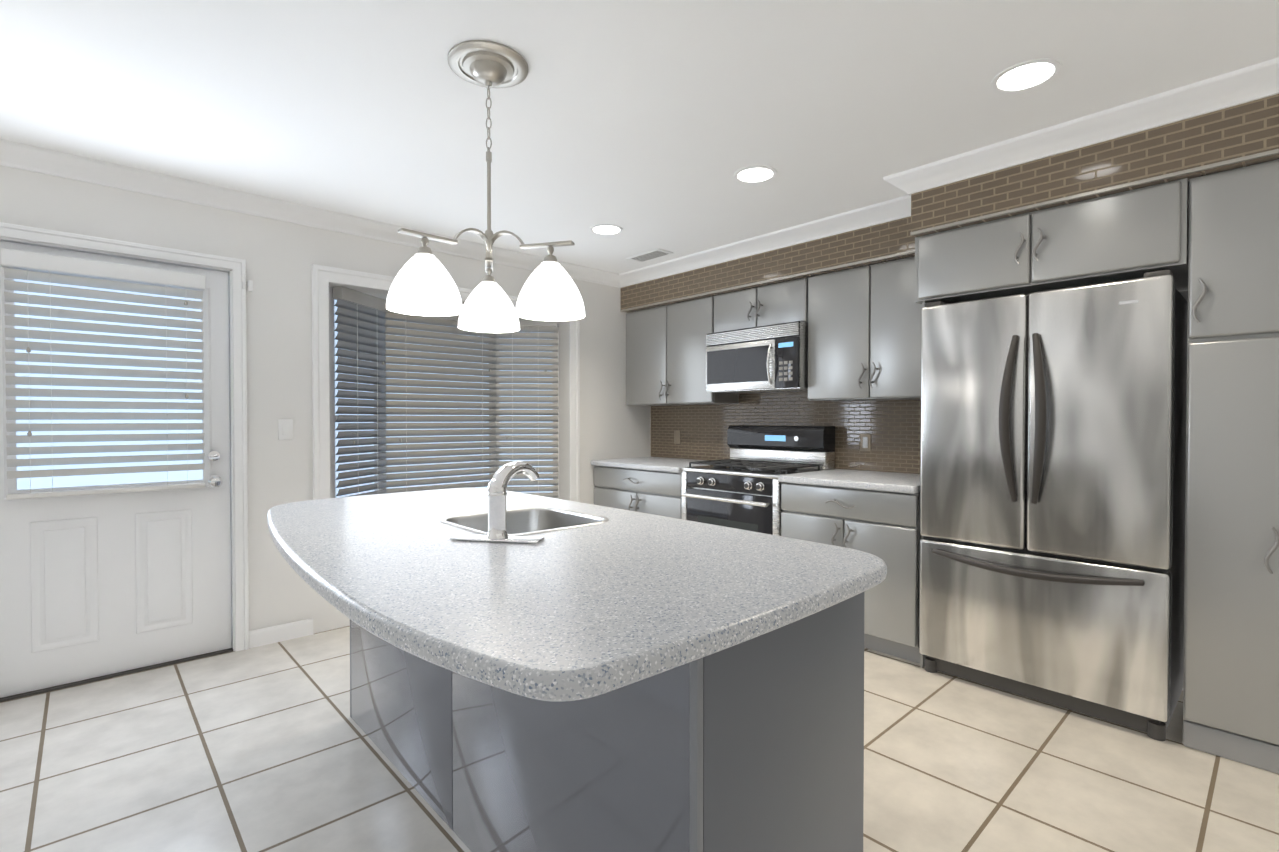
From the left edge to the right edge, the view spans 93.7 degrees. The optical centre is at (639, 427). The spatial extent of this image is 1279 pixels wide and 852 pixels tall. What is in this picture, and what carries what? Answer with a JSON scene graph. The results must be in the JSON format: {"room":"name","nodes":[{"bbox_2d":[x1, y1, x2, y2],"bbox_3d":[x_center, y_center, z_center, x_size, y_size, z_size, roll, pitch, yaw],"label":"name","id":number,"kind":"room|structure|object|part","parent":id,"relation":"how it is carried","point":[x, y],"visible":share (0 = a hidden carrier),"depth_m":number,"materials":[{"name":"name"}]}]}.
{"room":"kitchen","nodes":[
{"label":"kitchen","id":0,"kind":"room"},
{"bbox_2d":[0,165,650,633],"bbox_3d":[-2.054,-0.026,3.700,5.640,2.440,0.560,-1,1,-43],"label":"wall","id":1,"kind":"structure","parent":0,"point":[280,257],"depth_m":3.37,"materials":[{"name":"paint"}]},
{"bbox_2d":[0,241,231,697],"bbox_3d":[-2.526,0.184,2.891,0.927,2.018,0.123,-1,1,-43],"label":"door","id":2,"kind":"structure","parent":1,"relation":"in","point":[115,540],"depth_m":2.87,"materials":[{"name":"white wood"}]},
{"bbox_2d":[0,222,248,701],"bbox_3d":[-2.559,0.153,2.933,1.061,2.102,0.163,-1,1,-43],"label":"door frame","id":3,"kind":"structure","parent":1,"relation":"attached to","point":[235,268],"depth_m":3.20,"materials":[{"name":"white wood"}]},
{"bbox_2d":[242,280,252,291],"bbox_3d":[-2.113,-0.765,3.232,0.050,0.060,0.034,-1,1,-43],"label":"sensor","id":4,"kind":"object","parent":1,"relation":"attached to","point":[250,285],"visible":1,"depth_m":3.23,"materials":[{"name":"white plastic"}]},
{"bbox_2d":[249,618,312,648],"bbox_3d":[-2.008,1.153,3.367,0.315,0.092,0.014,-1,1,-43],"label":"baseboard","id":5,"kind":"structure","parent":1,"relation":"attached to","point":[277,633],"depth_m":3.35,"materials":[{"name":"white wood"}]},
{"bbox_2d":[278,419,292,439],"bbox_3d":[-1.990,0.011,3.372,0.072,0.115,0.010,-1,1,-43],"label":"light switch","id":6,"kind":"object","parent":1,"relation":"attached to","point":[285,429],"visible":1,"depth_m":3.37,"materials":[{"name":"white plastic"}]},
{"bbox_2d":[0,139,623,287],"bbox_3d":[-1.963,-1.198,3.322,5.000,0.085,0.095,-1,1,-43],"label":"crown molding","id":7,"kind":"structure","parent":1,"relation":"attached to","point":[17,155],"depth_m":3.18,"materials":[{"name":"white wood"}]},
{"bbox_2d":[329,286,558,498],"bbox_3d":[-1.355,-0.063,4.299,1.740,1.600,0.392,-1,1,-43],"label":"window blinds","id":8,"kind":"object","parent":1,"relation":"in","point":[419,403],"depth_m":4.32,"materials":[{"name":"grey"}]},
{"bbox_2d":[311,264,579,501],"bbox_3d":[-1.181,-0.061,4.111,1.916,1.776,0.023,-1,1,-43],"label":"window frame","id":9,"kind":"structure","parent":1,"relation":"in","point":[323,276],"depth_m":3.51,"materials":[{"name":"white wood"}]},
{"bbox_2d":[616,201,910,286],"bbox_3d":[0.705,-1.208,4.039,0.110,0.085,2.450,-1,1,-43],"label":"crown molding","id":10,"kind":"structure","parent":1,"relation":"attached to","point":[879,213],"depth_m":3.85,"materials":[{"name":"white wood"}]},
{"bbox_2d":[0,626,1278,851],"bbox_3d":[0.133,1.255,1.354,5.640,0.060,7.160,-1,1,-43],"label":"floor","id":11,"kind":"structure","parent":0,"point":[268,748],"depth_m":2.11,"materials":[{"name":"tile"}]},
{"bbox_2d":[350,591,864,851],"bbox_3d":[-0.323,0.779,2.005,0.631,0.874,1.937,-1,1,-43],"label":"kitchen island","id":12,"kind":"object","parent":11,"relation":"on","point":[755,744],"visible":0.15,"depth_m":1.34,"materials":[{"name":"silver metal"}]},
{"bbox_2d":[267,488,886,700],"bbox_3d":[-0.468,0.323,1.835,1.107,0.039,2.136,-1,1,-43],"label":"island countertop","id":13,"kind":"structure","parent":12,"relation":"on","point":[620,598],"depth_m":1.20,"materials":[{"name":"grey stone"}]},
{"bbox_2d":[450,461,543,543],"bbox_3d":[-0.363,0.200,1.648,0.256,0.211,0.235,-1,1,-43],"label":"faucet","id":14,"kind":"object","parent":13,"relation":"on","point":[497,489],"visible":1,"depth_m":1.61,"materials":[{"name":"silver metal"}]},
{"bbox_2d":[440,507,608,535],"bbox_3d":[-0.374,0.392,1.957,0.446,0.186,0.446,-1,1,-43],"label":"sink","id":15,"kind":"object","parent":13,"relation":"in","point":[527,521],"visible":0.21,"depth_m":2.14,"materials":[{"name":"silver metal"}]},
{"bbox_2d":[594,465,681,518],"bbox_3d":[0.183,0.744,4.723,0.692,0.874,0.983,-1,1,-43],"label":"base cabinet","id":16,"kind":"object","parent":11,"relation":"on","point":[659,493],"visible":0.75,"depth_m":4.45,"materials":[{"name":"silver metal"}]},
{"bbox_2d":[591,457,705,472],"bbox_3d":[0.182,0.286,4.716,0.671,0.039,0.983,-1,1,-43],"label":"countertop","id":17,"kind":"structure","parent":16,"relation":"on","point":[662,464],"depth_m":4.60,"materials":[{"name":"grey stone"}]},
{"bbox_2d":[681,425,834,535],"bbox_3d":[0.775,0.590,4.052,0.712,1.200,0.792,-1,1,-43],"label":"range","id":18,"kind":"object","parent":11,"relation":"on","point":[740,488],"visible":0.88,"depth_m":3.95,"materials":[{"name":"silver metal"}]},
{"bbox_2d":[781,482,920,663],"bbox_3d":[1.333,0.760,3.482,0.692,0.874,0.795,-1,1,-43],"label":"base cabinet","id":19,"kind":"object","parent":11,"relation":"on","point":[884,526],"visible":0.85,"depth_m":3.13,"materials":[{"name":"silver metal"}]},
{"bbox_2d":[778,469,919,493],"bbox_3d":[1.332,0.302,3.475,0.671,0.039,0.795,-1,1,-43],"label":"countertop","id":20,"kind":"structure","parent":19,"relation":"on","point":[888,481],"depth_m":3.34,"materials":[{"name":"grey stone"}]},
{"bbox_2d":[919,270,1187,740],"bbox_3d":[1.903,0.298,2.803,0.730,1.815,0.930,-1,1,-43],"label":"refrigerator","id":21,"kind":"object","parent":11,"relation":"on","point":[1052,483],"visible":1,"depth_m":2.53,"materials":[{"name":"silver metal"}]},
{"bbox_2d":[1183,159,1278,773],"bbox_3d":[2.437,0.138,2.292,0.678,2.150,0.468,-1,1,-43],"label":"pantry cabinet","id":22,"kind":"object","parent":11,"relation":"on","point":[1231,661],"visible":1,"depth_m":2.16,"materials":[{"name":"grey wood"}]},
{"bbox_2d":[0,0,1278,273],"bbox_3d":[0.303,-1.243,1.138,5.640,0.060,6.660,-1,1,-43],"label":"ceiling","id":23,"kind":"structure","parent":0,"point":[650,124],"depth_m":2.21,"materials":[{"name":"paint"}]},
{"bbox_2d":[386,40,584,332],"bbox_3d":[-0.550,-0.796,1.993,0.568,0.854,0.616,-1,1,-43],"label":"pendant chandelier","id":24,"kind":"object","parent":23,"relation":"hanging from","point":[423,284],"visible":1,"depth_m":1.96,"materials":[{"name":"white glass"}]},
{"bbox_3d":[-0.670,-0.453,1.875,0.226,0.171,0.226,-1,1,-43],"label":"pendant shade glass","id":25,"kind":"part","parent":24,"relation":"part of","materials":[{"name":"white glass"}]},
{"bbox_3d":[-0.564,-0.457,2.250,0.226,0.171,0.226,-1,1,-43],"label":"pendant shade glass","id":26,"kind":"part","parent":24,"relation":"part of","materials":[{"name":"white glass"}]},
{"bbox_3d":[-0.292,-0.454,1.971,0.226,0.171,0.226,-1,1,-43],"label":"pendant shade glass","id":27,"kind":"part","parent":24,"relation":"part of","materials":[{"name":"white glass"}]},
{"bbox_2d":[590,224,622,234],"bbox_3d":[-0.207,-1.243,3.773,0.207,0.005,0.207,0,1,32],"label":"recessed light","id":28,"kind":"object","parent":23,"relation":"in","point":[602,229],"depth_m":3.76,"materials":[{"name":"white"}]},
{"bbox_2d":[627,248,672,261],"bbox_3d":[0.073,-1.249,4.360,0.150,0.009,0.340,-1,1,-43],"label":"ceiling vent","id":29,"kind":"object","parent":23,"relation":"in","point":[650,255],"visible":0.96,"depth_m":4.34,"materials":[{"name":"white metal"}]},
{"bbox_2d":[734,166,776,183],"bbox_3d":[0.565,-1.232,2.927,0.207,0.005,0.207,0,1,32],"label":"recessed light","id":30,"kind":"object","parent":23,"relation":"in","point":[751,174],"depth_m":2.92,"materials":[{"name":"white"}]},
{"bbox_2d":[620,94,1278,312],"bbox_3d":[2.016,-1.089,2.726,0.687,0.284,6.376,-1,1,-43],"label":"soffit bulkhead","id":31,"kind":"object","parent":23,"relation":"attached to","point":[1236,136],"visible":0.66,"depth_m":2.62,"materials":[{"name":"tile"}]},
{"bbox_2d":[991,58,1061,92],"bbox_3d":[1.345,-1.222,2.089,0.207,0.005,0.207,0,1,32],"label":"recessed light","id":32,"kind":"object","parent":23,"relation":"in","point":[1025,75],"depth_m":2.08,"materials":[{"name":"white"}]},
{"bbox_2d":[883,57,1278,204],"bbox_3d":[2.571,-1.176,1.560,0.100,0.085,3.915,-1,1,-43],"label":"crown molding","id":33,"kind":"structure","parent":23,"relation":"attached to","point":[1218,93],"depth_m":2.36,"materials":[{"name":"white wood"}]},
{"bbox_2d":[660,290,1187,690],"bbox_3d":[2.369,-0.016,2.971,0.140,2.440,6.520,-1,1,-43],"label":"wall","id":34,"kind":"structure","parent":0,"point":[1184,294],"depth_m":3.74,"materials":[{"name":"paint"}]},
{"bbox_2d":[626,296,737,405],"bbox_3d":[0.305,-0.579,4.832,0.342,0.783,0.963,-1,1,-43],"label":"upper cabinet","id":35,"kind":"object","parent":34,"relation":"attached to","point":[666,346],"visible":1,"depth_m":4.70,"materials":[{"name":"grey wood"}]},
{"bbox_2d":[714,278,807,332],"bbox_3d":[0.898,-0.821,4.189,0.342,0.282,0.773,-1,1,-43],"label":"upper cabinet","id":36,"kind":"object","parent":34,"relation":"attached to","point":[780,303],"visible":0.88,"depth_m":4.05,"materials":[{"name":"grey wood"}]},
{"bbox_2d":[706,321,807,393],"bbox_3d":[0.862,-0.465,4.160,0.441,0.422,0.768,-1,1,-43],"label":"over-the-range microwave","id":37,"kind":"object","parent":36,"relation":"attached to","point":[767,358],"visible":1,"depth_m":3.98,"materials":[{"name":"silver metal"}]},
{"bbox_2d":[651,391,920,473],"bbox_3d":[0.978,0.008,4.363,0.007,0.524,2.582,-1,1,-43],"label":"tile backsplash","id":38,"kind":"structure","parent":34,"relation":"attached to","point":[892,427],"depth_m":4.16,"materials":[{"name":"tile"}]},
{"bbox_2d":[674,430,679,443],"bbox_3d":[0.317,0.079,5.067,0.007,0.115,0.072,-1,1,-43],"label":"electrical outlet plate","id":39,"kind":"object","parent":38,"relation":"attached to","point":[676,432],"depth_m":5.06,"materials":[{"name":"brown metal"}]},
{"bbox_2d":[860,433,870,451],"bbox_3d":[1.449,0.095,3.845,0.007,0.115,0.072,-1,1,-43],"label":"electrical outlet plate","id":40,"kind":"object","parent":38,"relation":"attached to","point":[865,441],"depth_m":3.84,"materials":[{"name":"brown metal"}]},
{"bbox_2d":[808,257,921,400],"bbox_3d":[1.436,-0.563,3.610,0.342,0.783,0.802,-1,1,-43],"label":"upper cabinet","id":41,"kind":"object","parent":34,"relation":"attached to","point":[864,332],"visible":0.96,"depth_m":3.53,"materials":[{"name":"silver metal"}]},
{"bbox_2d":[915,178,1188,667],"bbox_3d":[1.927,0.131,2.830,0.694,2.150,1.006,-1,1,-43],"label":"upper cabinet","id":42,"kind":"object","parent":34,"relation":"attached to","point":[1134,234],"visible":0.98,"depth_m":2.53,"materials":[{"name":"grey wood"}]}
]}

